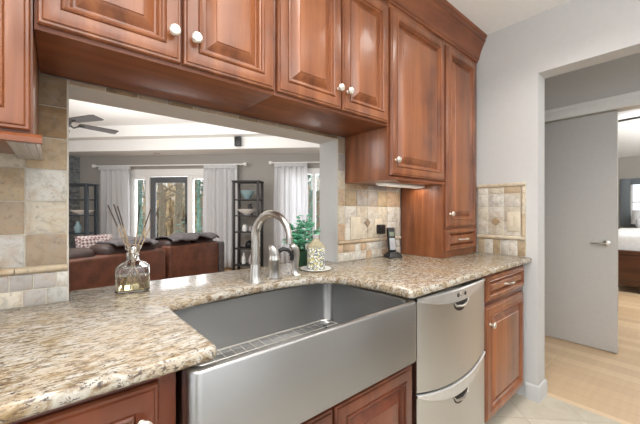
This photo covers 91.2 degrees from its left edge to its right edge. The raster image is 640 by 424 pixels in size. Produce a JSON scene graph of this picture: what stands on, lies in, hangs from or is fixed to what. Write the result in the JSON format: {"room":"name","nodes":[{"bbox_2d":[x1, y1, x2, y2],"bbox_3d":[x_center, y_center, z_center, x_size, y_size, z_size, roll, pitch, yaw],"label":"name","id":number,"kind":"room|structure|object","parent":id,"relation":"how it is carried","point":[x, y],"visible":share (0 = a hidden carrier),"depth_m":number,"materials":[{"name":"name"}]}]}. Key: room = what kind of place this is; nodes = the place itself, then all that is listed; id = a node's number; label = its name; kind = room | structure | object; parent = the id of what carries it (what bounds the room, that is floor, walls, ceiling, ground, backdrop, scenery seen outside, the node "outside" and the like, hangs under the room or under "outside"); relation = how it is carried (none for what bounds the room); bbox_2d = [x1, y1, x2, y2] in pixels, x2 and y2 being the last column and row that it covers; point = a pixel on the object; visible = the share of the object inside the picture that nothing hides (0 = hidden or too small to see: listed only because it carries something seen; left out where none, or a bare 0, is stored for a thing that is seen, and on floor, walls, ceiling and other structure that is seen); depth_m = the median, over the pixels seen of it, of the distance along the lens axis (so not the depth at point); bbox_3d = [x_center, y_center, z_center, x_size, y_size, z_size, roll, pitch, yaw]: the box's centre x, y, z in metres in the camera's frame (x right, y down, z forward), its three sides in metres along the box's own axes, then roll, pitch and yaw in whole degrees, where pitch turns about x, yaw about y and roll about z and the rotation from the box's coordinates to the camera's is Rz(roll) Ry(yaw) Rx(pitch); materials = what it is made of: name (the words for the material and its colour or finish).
{"room":"kitchen","nodes":[
{"label":"kitchen","id":0,"kind":"room"},
{"bbox_2d":[69,99,201,126],"bbox_3d":[-2.626,-1.702,2.691,7.212,0.060,8.588,0,0,5],"label":"ceiling","id":1,"kind":"structure","parent":0,"point":[112,116],"depth_m":5.51,"materials":[{"name":"white paint"}]},
{"bbox_2d":[69,115,118,133],"bbox_3d":[-3.437,-1.384,4.134,1.329,0.565,1.307,0,0,5],"label":"ceiling fan","id":2,"kind":"object","parent":1,"relation":"hanging from","point":[86,118],"visible":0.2,"depth_m":4.14,"materials":[{"name":"black paint"}]},
{"bbox_2d":[78,153,319,267],"bbox_3d":[-2.198,-0.242,6.845,7.100,2.900,0.162,0,0,5],"label":"wall","id":3,"kind":"structure","parent":0,"point":[258,167],"depth_m":6.72,"materials":[{"name":"grey paint"}]},
{"bbox_2d":[129,169,203,238],"bbox_3d":[-3.273,0.138,6.886,2.050,2.140,0.148,0,0,5],"label":"door","id":4,"kind":"structure","parent":3,"relation":"in","point":[152,176],"depth_m":6.89,"materials":[{"name":"white paint"}]},
{"bbox_2d":[92,162,246,167],"bbox_3d":[-3.245,-0.992,6.754,3.460,0.082,0.197,0,0,5],"label":"curtain rod","id":5,"kind":"object","parent":3,"relation":"attached to","point":[244,163],"visible":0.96,"depth_m":6.68,"materials":[{"name":"white paint"}]},
{"bbox_2d":[98,166,130,237],"bbox_3d":[-4.460,0.101,6.801,0.743,2.155,0.102,0,0,5],"label":"curtain","id":6,"kind":"object","parent":5,"relation":"hanging from","point":[114,181],"visible":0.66,"depth_m":6.80,"materials":[{"name":"white fabric"}]},
{"bbox_2d":[203,165,237,267],"bbox_3d":[-2.089,0.101,6.596,0.764,2.155,0.102,0,0,5],"label":"curtain","id":7,"kind":"object","parent":5,"relation":"hanging from","point":[217,179],"visible":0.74,"depth_m":6.59,"materials":[{"name":"white fabric"}]},
{"bbox_2d":[69,123,319,156],"bbox_3d":[-2.266,-1.452,6.359,6.950,0.440,0.820,0,0,5],"label":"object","id":8,"kind":"structure","parent":3,"relation":"attached to","point":[165,139],"depth_m":6.17,"materials":[{"name":"white paint"}]},
{"bbox_2d":[234,137,240,146],"bbox_3d":[-1.584,-1.352,6.069,0.120,0.180,0.112,0,0,5],"label":"wall speaker","id":9,"kind":"object","parent":3,"relation":"attached to","point":[237,140],"visible":1,"depth_m":6.01,"materials":[{"name":"black plastic"}]},
{"bbox_2d":[269,161,319,164],"bbox_3d":[-0.022,-1.012,6.468,2.090,0.082,0.197,0,0,5],"label":"curtain rod","id":10,"kind":"object","parent":3,"relation":"attached to","point":[270,162],"visible":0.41,"depth_m":6.45,"materials":[{"name":"white paint"}]},
{"bbox_2d":[274,163,307,263],"bbox_3d":[-0.601,0.091,6.460,0.735,2.175,0.102,0,0,5],"label":"curtain","id":11,"kind":"object","parent":10,"relation":"hanging from","point":[290,179],"visible":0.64,"depth_m":6.46,"materials":[{"name":"white fabric"}]},
{"bbox_2d":[308,168,319,233],"bbox_3d":[-0.109,-0.017,6.622,1.440,1.790,0.115,0,0,5],"label":"window","id":12,"kind":"structure","parent":3,"relation":"in","point":[311,171],"depth_m":6.57,"materials":[{"name":"white paint"}]},
{"bbox_2d":[0,70,400,310],"bbox_3d":[-1.491,-0.224,0.594,6.475,2.865,0.155,0,0,-40],"label":"wall","id":13,"kind":"structure","parent":0,"point":[328,146],"depth_m":1.66,"materials":[{"name":"grey paint"}]},
{"bbox_2d":[0,0,41,153],"bbox_3d":[-1.020,-0.622,0.651,0.672,0.920,0.336,0,0,-40],"label":"upper cabinet","id":14,"kind":"object","parent":13,"relation":"attached to","point":[19,65],"visible":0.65,"depth_m":0.72,"materials":[{"name":"brown wood"}]},
{"bbox_2d":[6,141,42,160],"bbox_3d":[-0.799,-0.166,0.856,0.058,0.013,0.303,0,0,-40],"label":"light","id":15,"kind":"object","parent":14,"relation":"attached to","point":[28,151],"visible":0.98,"depth_m":0.83,"materials":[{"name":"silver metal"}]},
{"bbox_2d":[0,74,68,309],"bbox_3d":[-1.108,-0.070,0.800,0.728,0.729,0.020,0,0,-40],"label":"tile backsplash","id":16,"kind":"structure","parent":13,"relation":"attached to","point":[34,194],"depth_m":0.99,"materials":[{"name":"tile"}]},
{"bbox_2d":[34,0,272,113],"bbox_3d":[-0.511,-0.759,1.060,0.662,0.645,0.362,0,0,-40],"label":"upper cabinet","id":17,"kind":"object","parent":13,"relation":"attached to","point":[210,54],"visible":1,"depth_m":0.96,"materials":[{"name":"brown wood"}]},
{"bbox_2d":[69,80,337,138],"bbox_3d":[-0.365,-0.428,1.427,1.215,0.017,0.012,0,0,-40],"label":"trim","id":18,"kind":"structure","parent":13,"relation":"attached to","point":[71,82],"depth_m":1.27,"materials":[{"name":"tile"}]},
{"bbox_2d":[237,0,387,136],"bbox_3d":[0.004,-0.759,1.491,0.678,0.645,0.362,0,0,-40],"label":"upper cabinet","id":19,"kind":"object","parent":13,"relation":"attached to","point":[330,57],"visible":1,"depth_m":1.36,"materials":[{"name":"brown wood"}]},
{"bbox_2d":[337,137,400,261],"bbox_3d":[0.334,-0.070,2.006,0.598,0.729,0.020,0,0,-40],"label":"tile backsplash","id":20,"kind":"structure","parent":13,"relation":"attached to","point":[369,203],"depth_m":1.95,"materials":[{"name":"tile"}]},
{"bbox_2d":[350,217,359,239],"bbox_3d":[0.216,0.100,1.900,0.085,0.135,0.008,0,0,-40],"label":"outlet plate","id":21,"kind":"object","parent":20,"relation":"attached to","point":[354,221],"visible":1,"depth_m":1.89,"materials":[{"name":"beige plastic"}]},
{"bbox_2d":[374,219,381,236],"bbox_3d":[0.381,0.105,2.038,0.075,0.120,0.008,0,0,-40],"label":"outlet plate","id":22,"kind":"object","parent":20,"relation":"attached to","point":[376,221],"visible":0.76,"depth_m":2.02,"materials":[{"name":"beige plastic"}]},
{"bbox_2d":[377,224,385,255],"bbox_3d":[0.394,0.186,2.022,0.052,0.206,0.036,0,0,-40],"label":"power adapter","id":23,"kind":"object","parent":20,"relation":"attached to","point":[381,228],"visible":1,"depth_m":2.01,"materials":[{"name":"black plastic"}]},
{"bbox_2d":[345,1,444,187],"bbox_3d":[0.474,-0.624,1.884,0.545,0.915,0.362,0,0,-40],"label":"upper cabinet","id":24,"kind":"object","parent":13,"relation":"attached to","point":[410,150],"visible":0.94,"depth_m":1.73,"materials":[{"name":"brown wood"}]},
{"bbox_2d":[376,183,424,188],"bbox_3d":[0.506,-0.160,1.943,0.400,0.014,0.080,0,0,-40],"label":"light","id":25,"kind":"object","parent":24,"relation":"attached to","point":[378,184],"visible":1,"depth_m":1.90,"materials":[{"name":"white paint"}]},
{"bbox_2d":[225,268,639,423],"bbox_3d":[-0.744,1.233,3.922,15.507,0.050,11.500,0,0,-40],"label":"floor","id":26,"kind":"structure","parent":0,"point":[601,382],"depth_m":2.20,"materials":[{"name":"brown wood"}]},
{"bbox_2d":[69,155,79,247],"bbox_3d":[-5.566,-0.009,6.760,0.289,2.429,0.595,0,0,5],"label":"stone column","id":27,"kind":"structure","parent":26,"relation":"on","point":[74,167],"depth_m":6.88,"materials":[{"name":"grey stone"}]},
{"bbox_2d":[69,183,98,235],"bbox_3d":[-4.946,0.328,6.250,0.910,1.760,0.310,0,0,5],"label":"shelf","id":28,"kind":"object","parent":26,"relation":"on","point":[86,199],"visible":0.25,"depth_m":6.11,"materials":[{"name":"black metal"}]},
{"bbox_2d":[74,221,81,232],"bbox_3d":[-4.812,0.304,6.234,0.140,0.220,0.138,0,0,-40],"label":"vase","id":29,"kind":"object","parent":28,"relation":"on","point":[77,228],"visible":1,"depth_m":6.20,"materials":[{"name":"teal ceramic"}]},
{"bbox_2d":[70,210,94,214],"bbox_3d":[-4.712,0.016,6.225,0.416,0.096,0.410,0,0,-40],"label":"serving dish","id":30,"kind":"object","parent":28,"relation":"on","point":[79,212],"visible":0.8,"depth_m":6.09,"materials":[{"name":"white ceramic"}]},
{"bbox_2d":[7,372,175,423],"bbox_3d":[-0.847,0.766,0.579,0.944,0.882,0.654,0,0,-40],"label":"base cabinet","id":31,"kind":"object","parent":26,"relation":"on","point":[152,401],"visible":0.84,"depth_m":0.60,"materials":[{"name":"brown wood"}]},
{"bbox_2d":[0,252,531,423],"bbox_3d":[-0.087,0.309,1.340,3.086,0.030,0.825,0,0,-40],"label":"countertop","id":32,"kind":"structure","parent":31,"relation":"on","point":[98,341],"depth_m":0.82,"materials":[{"name":"beige stone"}]},
{"bbox_2d":[107,204,159,293],"bbox_3d":[-0.693,0.133,1.172,0.170,0.323,0.074,0,0,-28],"label":"reed diffuser","id":33,"kind":"object","parent":32,"relation":"on","point":[132,275],"visible":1,"depth_m":1.15,"materials":[{"name":"clear glass"}]},
{"bbox_2d":[115,244,149,293],"bbox_3d":[-0.698,0.209,1.170,0.112,0.170,0.074,0,0,-28],"label":"glass bottle","id":34,"kind":"object","parent":33,"relation":"attached to","point":[132,275],"depth_m":1.14,"materials":[{"name":"clear glass"}]},
{"bbox_2d":[248,210,292,283],"bbox_3d":[-0.196,0.144,1.248,0.244,0.300,0.063,0,0,37],"label":"kitchen faucet","id":35,"kind":"object","parent":32,"relation":"on","point":[255,277],"visible":1,"depth_m":1.28,"materials":[{"name":"silver metal"}]},
{"bbox_2d":[267,245,292,279],"bbox_3d":[-0.181,0.221,1.390,0.108,0.147,0.066,0,0,-32],"label":"soap dispenser","id":36,"kind":"object","parent":32,"relation":"on","point":[274,259],"visible":1,"depth_m":1.36,"materials":[{"name":"silver metal"}]},
{"bbox_2d":[174,284,415,423],"bbox_3d":[-0.107,0.438,1.080,0.816,0.220,0.495,0,0,-40],"label":"sink","id":37,"kind":"object","parent":32,"relation":"in","point":[291,381],"visible":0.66,"depth_m":0.93,"materials":[{"name":"silver metal"}]},
{"bbox_2d":[200,320,338,365],"bbox_3d":[-0.102,0.512,1.095,0.676,0.030,0.406,0,0,-40],"label":"grid","id":38,"kind":"object","parent":37,"relation":"on","point":[324,326],"visible":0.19,"depth_m":1.24,"materials":[{"name":"silver metal"}]},
{"bbox_2d":[289,243,300,276],"bbox_3d":[-0.115,0.219,1.449,0.054,0.150,0.054,0,0,-40],"label":"sprayer","id":39,"kind":"object","parent":32,"relation":"on","point":[294,258],"visible":0.93,"depth_m":1.44,"materials":[{"name":"silver metal"}]},
{"bbox_2d":[282,213,320,265],"bbox_3d":[-0.097,0.152,1.722,0.227,0.284,0.198,0,0,-8],"label":"potted plant","id":40,"kind":"object","parent":32,"relation":"on","point":[300,241],"visible":0.78,"depth_m":1.71,"materials":[{"name":"green plant"}]},
{"bbox_2d":[301,266,330,271],"bbox_3d":[-0.021,0.289,1.586,0.156,0.010,0.156,0,0,-40],"label":"saucer","id":41,"kind":"object","parent":32,"relation":"on","point":[304,268],"visible":0.56,"depth_m":1.55,"materials":[{"name":"white ceramic"}]},
{"bbox_2d":[307,234,324,269],"bbox_3d":[-0.021,0.203,1.586,0.087,0.172,0.087,0,0,-5],"label":"soap bottle","id":42,"kind":"object","parent":41,"relation":"on","point":[315,248],"visible":0.98,"depth_m":1.54,"materials":[{"name":"ceramic"}]},
{"bbox_2d":[384,252,401,257],"bbox_3d":[0.471,0.277,2.024,0.102,0.034,0.092,0,0,-15],"label":"cradle","id":43,"kind":"object","parent":32,"relation":"on","point":[388,254],"visible":0.96,"depth_m":1.99,"materials":[{"name":"black plastic"}]},
{"bbox_2d":[386,227,395,251],"bbox_3d":[0.464,0.182,2.040,0.052,0.157,0.052,0,0,-15],"label":"cordless phone","id":44,"kind":"object","parent":43,"relation":"in","point":[391,242],"visible":1,"depth_m":2.03,"materials":[{"name":"black plastic"}]},
{"bbox_2d":[401,39,476,258],"bbox_3d":[0.869,-0.394,2.211,0.478,1.375,0.366,0,0,-40],"label":"cabinet","id":45,"kind":"object","parent":32,"relation":"on","point":[438,221],"visible":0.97,"depth_m":2.06,"materials":[{"name":"brown wood"}]},
{"bbox_2d":[386,0,486,62],"bbox_3d":[-0.107,-1.168,1.389,3.058,0.174,0.378,0,0,-40],"label":"trim","id":46,"kind":"structure","parent":45,"relation":"attached to","point":[440,17],"depth_m":1.94,"materials":[{"name":"brown wood"}]},
{"bbox_2d":[69,236,224,291],"bbox_3d":[-2.217,0.736,3.506,0.970,0.845,2.250,0,0,25],"label":"leather sofa","id":47,"kind":"object","parent":26,"relation":"on","point":[94,266],"visible":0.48,"depth_m":3.37,"materials":[{"name":"brown leather"}]},
{"bbox_2d":[69,247,94,258],"bbox_3d":[-2.297,0.560,2.687,0.300,0.456,0.600,0,0,25],"label":"cushion","id":48,"kind":"object","parent":47,"relation":"on","point":[78,252],"depth_m":2.79,"materials":[{"name":"brown leather"}]},
{"bbox_2d":[74,234,112,247],"bbox_3d":[-2.311,0.408,3.246,0.183,0.327,0.360,0,0,25],"label":"throw pillow","id":49,"kind":"object","parent":47,"relation":"on","point":[81,241],"visible":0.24,"depth_m":3.16,"materials":[{"name":"fabric"}]},
{"bbox_2d":[89,243,154,254],"bbox_3d":[-2.034,0.552,3.248,0.300,0.472,0.600,0,0,25],"label":"cushion","id":50,"kind":"object","parent":47,"relation":"on","point":[99,249],"depth_m":3.03,"materials":[{"name":"brown leather"}]},
{"bbox_2d":[95,236,159,246],"bbox_3d":[-2.007,0.312,3.283,0.405,0.112,0.462,0,0,25],"label":"throw blanket","id":51,"kind":"object","parent":47,"relation":"on","point":[117,242],"visible":0.73,"depth_m":3.20,"materials":[{"name":"grey fabric"}]},
{"bbox_2d":[154,238,190,247],"bbox_3d":[-1.776,0.551,3.801,0.300,0.475,0.380,0,0,25],"label":"cushion","id":52,"kind":"object","parent":47,"relation":"on","point":[164,242],"depth_m":3.64,"materials":[{"name":"brown leather"}]},
{"bbox_2d":[153,232,218,241],"bbox_3d":[-1.680,0.314,3.981,0.406,0.105,0.751,0,0,25],"label":"throw blanket","id":53,"kind":"object","parent":47,"relation":"on","point":[175,237],"visible":0.98,"depth_m":3.85,"materials":[{"name":"grey fabric"}]},
{"bbox_2d":[191,236,213,242],"bbox_3d":[-1.610,0.553,4.154,0.300,0.470,0.360,0,0,25],"label":"cushion","id":54,"kind":"object","parent":47,"relation":"on","point":[201,239],"depth_m":4.05,"materials":[{"name":"brown leather"}]},
{"bbox_2d":[232,180,263,269],"bbox_3d":[-1.439,0.298,6.286,0.550,1.820,0.360,0,0,5],"label":"shelf","id":55,"kind":"object","parent":26,"relation":"on","point":[239,182],"visible":0.73,"depth_m":6.15,"materials":[{"name":"black metal"}]},
{"bbox_2d":[242,252,245,263],"bbox_3d":[-1.533,0.929,6.304,0.080,0.230,0.079,0,0,-40],"label":"bottle","id":56,"kind":"object","parent":55,"relation":"on","point":[243,256],"visible":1,"depth_m":6.27,"materials":[{"name":"white ceramic"}]},
{"bbox_2d":[240,190,254,198],"bbox_3d":[-1.453,-0.334,6.297,0.286,0.176,0.282,0,0,-40],"label":"bowl","id":57,"kind":"object","parent":55,"relation":"on","point":[247,194],"visible":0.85,"depth_m":6.21,"materials":[{"name":"teal ceramic"}]},
{"bbox_2d":[238,209,256,214],"bbox_3d":[-1.447,0.009,6.256,0.390,0.120,0.384,0,0,-40],"label":"serving dish","id":58,"kind":"object","parent":55,"relation":"on","point":[243,211],"visible":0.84,"depth_m":6.14,"materials":[{"name":"white ceramic"}]},
{"bbox_2d":[245,240,250,247],"bbox_3d":[-1.413,0.644,6.293,0.180,0.150,0.177,0,0,-40],"label":"pot","id":59,"kind":"object","parent":55,"relation":"on","point":[248,243],"visible":0.74,"depth_m":6.22,"materials":[{"name":"black plastic"}]},
{"bbox_2d":[301,364,411,423],"bbox_3d":[-0.156,0.888,1.158,0.852,0.639,0.654,0,0,-40],"label":"base cabinet","id":60,"kind":"object","parent":26,"relation":"on","point":[388,400],"visible":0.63,"depth_m":1.07,"materials":[{"name":"brown wood"}]},
{"bbox_2d":[374,277,484,423],"bbox_3d":[0.436,0.771,1.626,0.616,0.873,0.635,0,0,-40],"label":"dishwasher","id":61,"kind":"object","parent":26,"relation":"on","point":[448,367],"visible":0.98,"depth_m":1.34,"materials":[{"name":"silver metal"}]},
{"bbox_2d":[483,265,523,422],"bbox_3d":[0.903,0.766,2.041,0.605,0.882,0.659,0,0,-40],"label":"base cabinet","id":62,"kind":"object","parent":26,"relation":"on","point":[503,290],"visible":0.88,"depth_m":1.76,"materials":[{"name":"brown wood"}]},
{"bbox_2d":[618,228,639,287],"bbox_3d":[5.894,0.740,4.784,2.220,0.936,2.160,0,0,-40],"label":"bed","id":63,"kind":"object","parent":26,"relation":"on","point":[628,238],"visible":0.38,"depth_m":4.67,"materials":[{"name":"white fabric"}]},
{"bbox_2d":[618,228,639,250],"bbox_3d":[5.733,0.479,4.649,1.640,0.414,2.060,0,0,-40],"label":"duvet","id":64,"kind":"object","parent":63,"relation":"on","point":[628,238],"depth_m":4.72,"materials":[{"name":"white fabric"}]},
{"bbox_2d":[635,217,639,227],"bbox_3d":[6.245,0.218,5.665,0.350,0.260,0.760,0,0,-40],"label":"pillow","id":65,"kind":"object","parent":63,"relation":"on","point":[637,222],"visible":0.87,"depth_m":5.83,"materials":[{"name":"white fabric"}]},
{"bbox_3d":[6.634,0.858,6.485,0.480,0.540,0.560,0,0,-40],"label":"nightstand","id":66,"kind":"object","parent":26,"relation":"on","visible":0},
{"bbox_2d":[631,210,639,223],"bbox_3d":[6.634,0.278,6.485,0.300,0.620,0.300,0,0,-40],"label":"table lamp","id":67,"kind":"object","parent":66,"relation":"on","point":[635,213],"visible":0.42,"depth_m":6.47,"materials":[{"name":"white ceramic"}]},
{"bbox_2d":[447,0,569,34],"bbox_3d":[0.404,-1.287,-0.268,4.675,0.060,3.600,0,0,-40],"label":"ceiling","id":68,"kind":"structure","parent":0,"point":[490,16],"depth_m":1.96,"materials":[{"name":"white paint"}]},
{"bbox_2d":[477,0,639,396],"bbox_3d":[2.145,-0.224,1.189,0.135,2.865,3.600,0,0,-40],"label":"wall","id":69,"kind":"structure","parent":0,"point":[515,61],"depth_m":2.02,"materials":[{"name":"grey paint"}]},
{"bbox_2d":[477,182,525,256],"bbox_3d":[1.238,0.051,2.151,0.020,0.487,0.304,0,0,-40],"label":"tile backsplash","id":70,"kind":"structure","parent":69,"relation":"attached to","point":[494,200],"depth_m":2.15,"materials":[{"name":"tile"}]},
{"bbox_2d":[507,212,520,231],"bbox_3d":[1.286,0.066,2.085,0.009,0.130,0.085,0,0,-40],"label":"switch plate","id":71,"kind":"object","parent":70,"relation":"attached to","point":[513,218],"visible":1,"depth_m":2.08,"materials":[{"name":"beige plastic"}]},
{"bbox_2d":[525,379,547,403],"bbox_3d":[1.249,1.158,2.258,0.161,0.100,0.610,0,0,-40],"label":"baseboard","id":72,"kind":"structure","parent":69,"relation":"attached to","point":[535,393],"depth_m":2.01,"materials":[{"name":"grey paint"}]},
{"bbox_2d":[545,53,639,123],"bbox_3d":[2.720,-0.442,2.453,0.120,3.300,4.800,0,0,-40],"label":"wall","id":73,"kind":"structure","parent":0,"point":[619,76],"depth_m":2.74,"materials":[{"name":"grey paint"}]},
{"bbox_2d":[545,111,617,352],"bbox_3d":[2.260,0.172,2.946,0.092,2.056,0.782,0,0,-40],"label":"door","id":74,"kind":"structure","parent":73,"relation":"in","point":[581,153],"depth_m":2.83,"materials":[{"name":"grey paint"}]},
{"bbox_2d":[545,91,639,121],"bbox_3d":[2.467,0.119,2.639,0.028,2.178,1.790,0,0,-40],"label":"trim","id":75,"kind":"structure","parent":73,"relation":"attached to","point":[633,98],"depth_m":2.72,"materials":[{"name":"white paint"}]},
{"bbox_2d":[618,108,639,157],"bbox_3d":[5.020,-1.697,4.378,5.880,0.990,4.800,0,0,-40],"label":"ceiling","id":76,"kind":"structure","parent":0,"point":[628,131],"depth_m":5.80,"materials":[{"name":"white paint"}]},
{"bbox_2d":[618,116,639,121],"bbox_3d":[5.108,-1.532,4.647,0.860,0.260,0.860,0,0,13],"label":"ceiling fan","id":77,"kind":"object","parent":76,"relation":"hanging from","point":[638,117],"visible":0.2,"depth_m":4.97,"materials":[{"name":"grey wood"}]},
{"bbox_2d":[618,156,639,228],"bbox_3d":[7.321,0.003,6.304,0.120,2.410,4.800,0,0,-40],"label":"wall","id":78,"kind":"structure","parent":0,"point":[628,167],"depth_m":6.90,"materials":[{"name":"grey paint"}]},
{"bbox_2d":[620,178,639,225],"bbox_3d":[7.046,-0.207,6.530,0.090,1.030,1.140,0,0,-40],"label":"window","id":79,"kind":"structure","parent":78,"relation":"in","point":[626,185],"depth_m":6.86,"materials":[{"name":"grey glass"}]},
{"label":"outside","id":80,"kind":"structure","parent":0,"visible":0},
{"bbox_3d":[-0.267,1.608,18.992,30.000,0.200,24.100,0,0,5],"label":"ground","id":81,"kind":"structure","parent":80,"visible":0},
{"bbox_2d":[137,180,145,235],"bbox_3d":[-5.813,-1.440,9.797,1.428,6.007,1.178,0,0,-3],"label":"bare tree","id":82,"kind":"object","parent":81,"relation":"on","point":[137,180],"visible":0.02,"depth_m":9.79,"materials":[{"name":"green plant"}]},
{"bbox_2d":[137,180,166,236],"bbox_3d":[-4.854,-0.317,8.411,1.615,3.750,1.628,0,0,-40],"label":"bush","id":83,"kind":"object","parent":81,"relation":"on","point":[140,224],"visible":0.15,"depth_m":8.37,"materials":[{"name":"green plant"}]},
{"bbox_2d":[142,180,167,233],"bbox_3d":[-6.985,-1.942,13.088,1.223,7.015,1.481,0,0,13],"label":"bare tree","id":84,"kind":"object","parent":81,"relation":"on","point":[144,180],"visible":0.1,"depth_m":13.12,"materials":[{"name":"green plant"}]},
{"bbox_2d":[156,183,183,236],"bbox_3d":[-5.233,-1.942,10.979,1.481,7.015,1.223,0,0,41],"label":"bare tree","id":85,"kind":"object","parent":81,"relation":"on","point":[162,202],"visible":0.31,"depth_m":10.72,"materials":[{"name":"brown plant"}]},
{"bbox_2d":[160,183,184,232],"bbox_3d":[-4.294,-2.443,9.399,1.331,8.010,1.372,0,0,-3],"label":"bare tree","id":86,"kind":"object","parent":81,"relation":"on","point":[178,198],"visible":0.11,"depth_m":9.35,"materials":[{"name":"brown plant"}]},
{"bbox_2d":[173,179,202,232],"bbox_3d":[-3.212,-0.314,8.261,1.575,3.744,1.624,0,0,-40],"label":"bush","id":87,"kind":"object","parent":81,"relation":"on","point":[198,227],"visible":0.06,"depth_m":8.22,"materials":[{"name":"green plant"}]},
{"bbox_2d":[195,180,202,232],"bbox_3d":[-3.975,-1.440,10.445,1.178,6.007,1.429,0,0,44],"label":"bare tree","id":88,"kind":"object","parent":81,"relation":"on","point":[195,180],"visible":0.04,"depth_m":10.28,"materials":[{"name":"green plant"}]},
{"bbox_2d":[142,174,319,236],"bbox_3d":[-4.081,-0.253,15.566,11.690,3.631,4.187,0,0,5],"label":"trees","id":89,"kind":"object","parent":81,"relation":"on","point":[170,204],"visible":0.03,"depth_m":14.36,"materials":[{"name":"brown plant"}]},
{"bbox_2d":[308,174,319,237],"bbox_3d":[-0.213,-0.315,8.386,1.596,3.746,1.580,0,0,-12],"label":"bush","id":90,"kind":"object","parent":81,"relation":"on","point":[309,176],"visible":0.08,"depth_m":8.36,"materials":[{"name":"green plant"}]},
{"bbox_2d":[308,175,319,240],"bbox_3d":[-0.359,-1.942,11.967,1.223,7.015,1.481,0,0,-31],"label":"bare tree","id":91,"kind":"object","parent":81,"relation":"on","point":[317,179],"visible":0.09,"depth_m":11.99,"materials":[{"name":"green plant"}]},
{"bbox_2d":[308,176,319,239],"bbox_3d":[-0.218,-1.440,9.943,1.178,6.007,1.429,0,0,0],"label":"bare tree","id":92,"kind":"object","parent":81,"relation":"on","point":[309,199],"visible":0.03,"depth_m":9.93,"materials":[{"name":"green plant"}]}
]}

